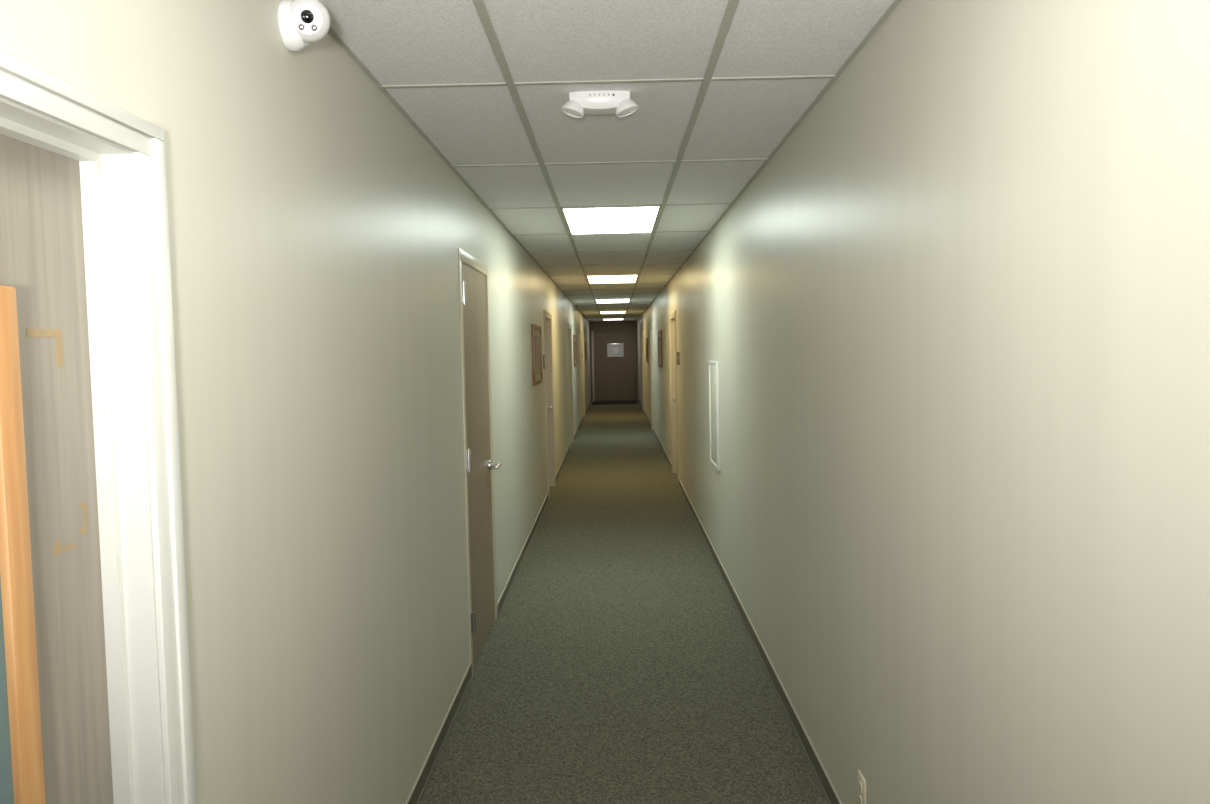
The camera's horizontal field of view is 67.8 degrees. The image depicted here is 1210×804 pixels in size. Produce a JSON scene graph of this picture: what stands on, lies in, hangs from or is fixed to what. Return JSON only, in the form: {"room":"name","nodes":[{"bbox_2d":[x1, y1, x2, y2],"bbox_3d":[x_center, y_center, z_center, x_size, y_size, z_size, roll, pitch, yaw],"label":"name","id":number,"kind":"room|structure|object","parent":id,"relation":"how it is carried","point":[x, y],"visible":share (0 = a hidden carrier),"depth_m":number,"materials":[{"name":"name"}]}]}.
{"room":"office corridor","nodes":[
{"label":"office corridor","id":0,"kind":"room"},
{"bbox_2d":[0,0,590,803],"bbox_3d":[-0.667,-0.240,10.511,0.120,2.390,33.000,-1,3,1],"label":"wall","id":1,"kind":"structure","parent":0,"point":[316,235],"depth_m":2.14,"materials":[{"name":"paint"}]},
{"bbox_2d":[0,50,195,803],"bbox_3d":[-0.748,0.559,0.965,0.135,1.920,1.029,-1,3,1],"label":"door frame","id":2,"kind":"structure","parent":1,"relation":"in","point":[85,249],"depth_m":1.35,"materials":[{"name":"white wood"}]},
{"bbox_2d":[278,0,329,51],"bbox_3d":[-0.662,-0.844,2.013,0.099,0.110,0.112,-1,3,1],"label":"security camera","id":3,"kind":"object","parent":1,"relation":"attached to","point":[301,22],"visible":1,"depth_m":1.97,"materials":[{"name":"white plastic"}]},
{"bbox_2d":[458,248,500,675],"bbox_3d":[-0.688,0.273,4.741,0.184,2.045,0.970,-1,3,1],"label":"door","id":4,"kind":"structure","parent":1,"relation":"in","point":[479,464],"depth_m":4.69,"materials":[{"name":"brown wood"}]},
{"bbox_2d":[406,400,590,803],"bbox_3d":[-0.578,0.915,10.579,0.012,0.072,33.000,-1,3,1],"label":"baseboard","id":5,"kind":"structure","parent":1,"relation":"attached to","point":[416,794],"depth_m":3.92,"materials":[{"name":"plastic"}]},
{"bbox_2d":[532,324,542,385],"bbox_3d":[-0.624,-0.436,8.295,0.021,0.540,0.800,-1,3,1],"label":"framed picture","id":6,"kind":"object","parent":1,"relation":"attached to","point":[536,330],"visible":1,"depth_m":8.24,"materials":[{"name":"brown wood"}]},
{"bbox_2d":[544,310,555,498],"bbox_3d":[-0.662,0.003,9.864,0.135,1.980,1.000,-1,3,1],"label":"door","id":7,"kind":"structure","parent":1,"relation":"in","point":[547,315],"depth_m":10.27,"materials":[{"name":"brown wood"}]},
{"bbox_2d":[567,323,573,443],"bbox_3d":[-0.616,-0.280,14.666,0.135,1.980,1.020,-1,3,1],"label":"door","id":8,"kind":"structure","parent":1,"relation":"in","point":[569,325],"depth_m":15.09,"materials":[{"name":"brown wood"}]},
{"bbox_2d":[573,335,576,365],"bbox_3d":[-0.545,-0.942,16.429,0.021,0.550,0.900,-1,3,1],"label":"framed picture","id":9,"kind":"object","parent":1,"relation":"attached to","point":[574,336],"visible":1,"depth_m":16.48,"materials":[{"name":"brown wood"}]},
{"bbox_2d":[581,331,584,415],"bbox_3d":[-0.556,-0.640,20.755,0.135,1.980,1.020,-1,3,1],"label":"door","id":10,"kind":"structure","parent":1,"relation":"in","point":[582,332],"depth_m":21.16,"materials":[{"name":"brown wood"}]},
{"bbox_2d":[585,341,586,360],"bbox_3d":[-0.483,-1.291,22.769,0.021,0.500,0.800,-1,3,1],"label":"framed picture","id":11,"kind":"object","parent":1,"relation":"attached to","point":[585,341],"visible":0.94,"depth_m":22.57,"materials":[{"name":"brown wood"}]},
{"bbox_2d":[319,0,893,320],"bbox_3d":[0.082,-1.498,10.430,1.669,0.100,33.200,-1,3,1],"label":"ceiling","id":12,"kind":"structure","parent":0,"point":[400,42],"depth_m":2.94,"materials":[{"name":"tile"}]},
{"bbox_2d":[562,91,637,117],"bbox_3d":[-0.017,-0.968,2.945,0.250,0.072,0.112,-1,3,1],"label":"emergency light","id":13,"kind":"object","parent":12,"relation":"attached to","point":[588,102],"visible":1,"depth_m":2.90,"materials":[{"name":"white plastic"}]},
{"bbox_2d":[561,206,660,234],"bbox_3d":[0.041,-1.172,5.841,0.586,0.008,1.198,-1,3,1],"label":"recessed light","id":14,"kind":"object","parent":12,"relation":"in","point":[627,219],"visible":1,"depth_m":5.76,"materials":[{"name":"plastic"}]},
{"bbox_2d":[586,275,637,283],"bbox_3d":[0.088,-1.460,10.712,0.586,0.008,1.198,-1,3,1],"label":"recessed light","id":15,"kind":"object","parent":12,"relation":"in","point":[600,279],"visible":1,"depth_m":10.69,"materials":[{"name":"plastic"}]},
{"bbox_2d":[595,299,629,302],"bbox_3d":[0.136,-1.748,15.583,0.586,0.008,1.198,-1,3,1],"label":"recessed light","id":16,"kind":"object","parent":12,"relation":"in","point":[597,300],"visible":1,"depth_m":15.51,"materials":[{"name":"plastic"}]},
{"bbox_2d":[600,311,625,313],"bbox_3d":[0.183,-2.036,20.455,0.586,0.008,1.198,-1,3,1],"label":"recessed light","id":17,"kind":"object","parent":12,"relation":"in","point":[604,312],"visible":0.93,"depth_m":20.49,"materials":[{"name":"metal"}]},
{"bbox_2d":[328,0,900,321],"bbox_3d":[0.083,-1.445,10.433,1.429,0.005,33.000,-1,3,1],"label":"grid","id":18,"kind":"object","parent":12,"relation":"attached to","point":[732,5],"depth_m":3.04,"materials":[{"name":"white metal"}]},
{"bbox_2d":[589,321,637,400],"bbox_3d":[0.268,-1.231,27.023,1.669,2.390,0.100,-1,3,1],"label":"wall","id":19,"kind":"structure","parent":0,"point":[593,325],"depth_m":26.91,"materials":[{"name":"paint"}]},
{"bbox_2d":[591,330,636,400],"bbox_3d":[0.273,-1.083,26.965,1.320,2.100,0.033,-1,3,1],"label":"door","id":20,"kind":"structure","parent":19,"relation":"in","point":[613,352],"depth_m":26.96,"materials":[{"name":"paint"}]},
{"bbox_2d":[419,400,827,803],"bbox_3d":[0.132,0.988,10.576,1.669,0.100,33.200,-1,3,1],"label":"floor","id":21,"kind":"structure","parent":0,"point":[618,664],"depth_m":4.35,"materials":[{"name":"carpet"}]},
{"bbox_2d":[0,285,45,803],"bbox_3d":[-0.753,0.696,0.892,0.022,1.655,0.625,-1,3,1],"label":"bookcase","id":22,"kind":"object","parent":21,"relation":"on","point":[21,753],"visible":1,"depth_m":1.15,"materials":[{"name":"brown wood"}]},
{"bbox_2d":[592,400,637,404],"bbox_3d":[0.284,0.013,26.095,1.280,0.014,1.700,-1,3,1],"label":"door mat","id":23,"kind":"object","parent":21,"relation":"on","point":[617,401],"visible":1,"depth_m":25.93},
{"bbox_2d":[637,0,1209,803],"bbox_3d":[0.881,-0.270,10.494,0.120,2.390,33.000,-1,3,1],"label":"wall","id":24,"kind":"structure","parent":0,"point":[956,324],"depth_m":1.75,"materials":[{"name":"paint"}]},
{"bbox_2d":[641,331,644,410],"bbox_3d":[0.990,-0.747,22.036,0.135,1.980,1.020,-1,3,1],"label":"door","id":25,"kind":"structure","parent":24,"relation":"in","point":[641,331],"depth_m":22.45,"materials":[{"name":"brown wood"}]},
{"bbox_2d":[646,338,647,361],"bbox_3d":[0.886,-1.094,18.961,0.021,0.500,0.800,-1,3,1],"label":"framed picture","id":26,"kind":"object","parent":24,"relation":"attached to","point":[646,338],"visible":0.98,"depth_m":18.72,"materials":[{"name":"brown wood"}]},
{"bbox_2d":[650,325,654,429],"bbox_3d":[0.939,-0.434,16.745,0.135,1.980,1.020,-1,3,1],"label":"door","id":27,"kind":"structure","parent":24,"relation":"in","point":[651,326],"depth_m":17.17,"materials":[{"name":"brown wood"}]},
{"bbox_2d":[658,330,662,367],"bbox_3d":[0.833,-0.804,13.619,0.021,0.550,0.900,-1,3,1],"label":"framed picture","id":28,"kind":"object","parent":24,"relation":"attached to","point":[660,359],"visible":1,"depth_m":13.54,"materials":[{"name":"brown wood"}]},
{"bbox_2d":[669,310,678,483],"bbox_3d":[0.880,-0.078,10.726,0.135,1.980,1.000,-1,3,1],"label":"door","id":29,"kind":"structure","parent":24,"relation":"in","point":[672,316],"depth_m":11.14,"materials":[{"name":"brown wood"}]},
{"bbox_2d":[709,361,719,470],"bbox_3d":[0.773,0.083,6.369,0.020,0.745,0.480,-1,3,1],"label":"electrical panel cover","id":30,"kind":"object","parent":24,"relation":"attached to","point":[714,411],"visible":1,"depth_m":6.33,"materials":[{"name":"paint"}]},
{"bbox_2d":[638,398,841,803],"bbox_3d":[0.838,0.888,10.563,0.012,0.072,33.000,-1,3,1],"label":"baseboard","id":31,"kind":"structure","parent":24,"relation":"attached to","point":[829,792],"depth_m":4.17,"materials":[{"name":"plastic"}]},
{"bbox_2d":[858,770,865,803],"bbox_3d":[0.759,1.162,2.666,0.009,0.116,0.072,-1,3,1],"label":"electrical outlet","id":32,"kind":"object","parent":24,"relation":"attached to","point":[861,781],"visible":1,"depth_m":2.65,"materials":[{"name":"plastic"}]}
]}

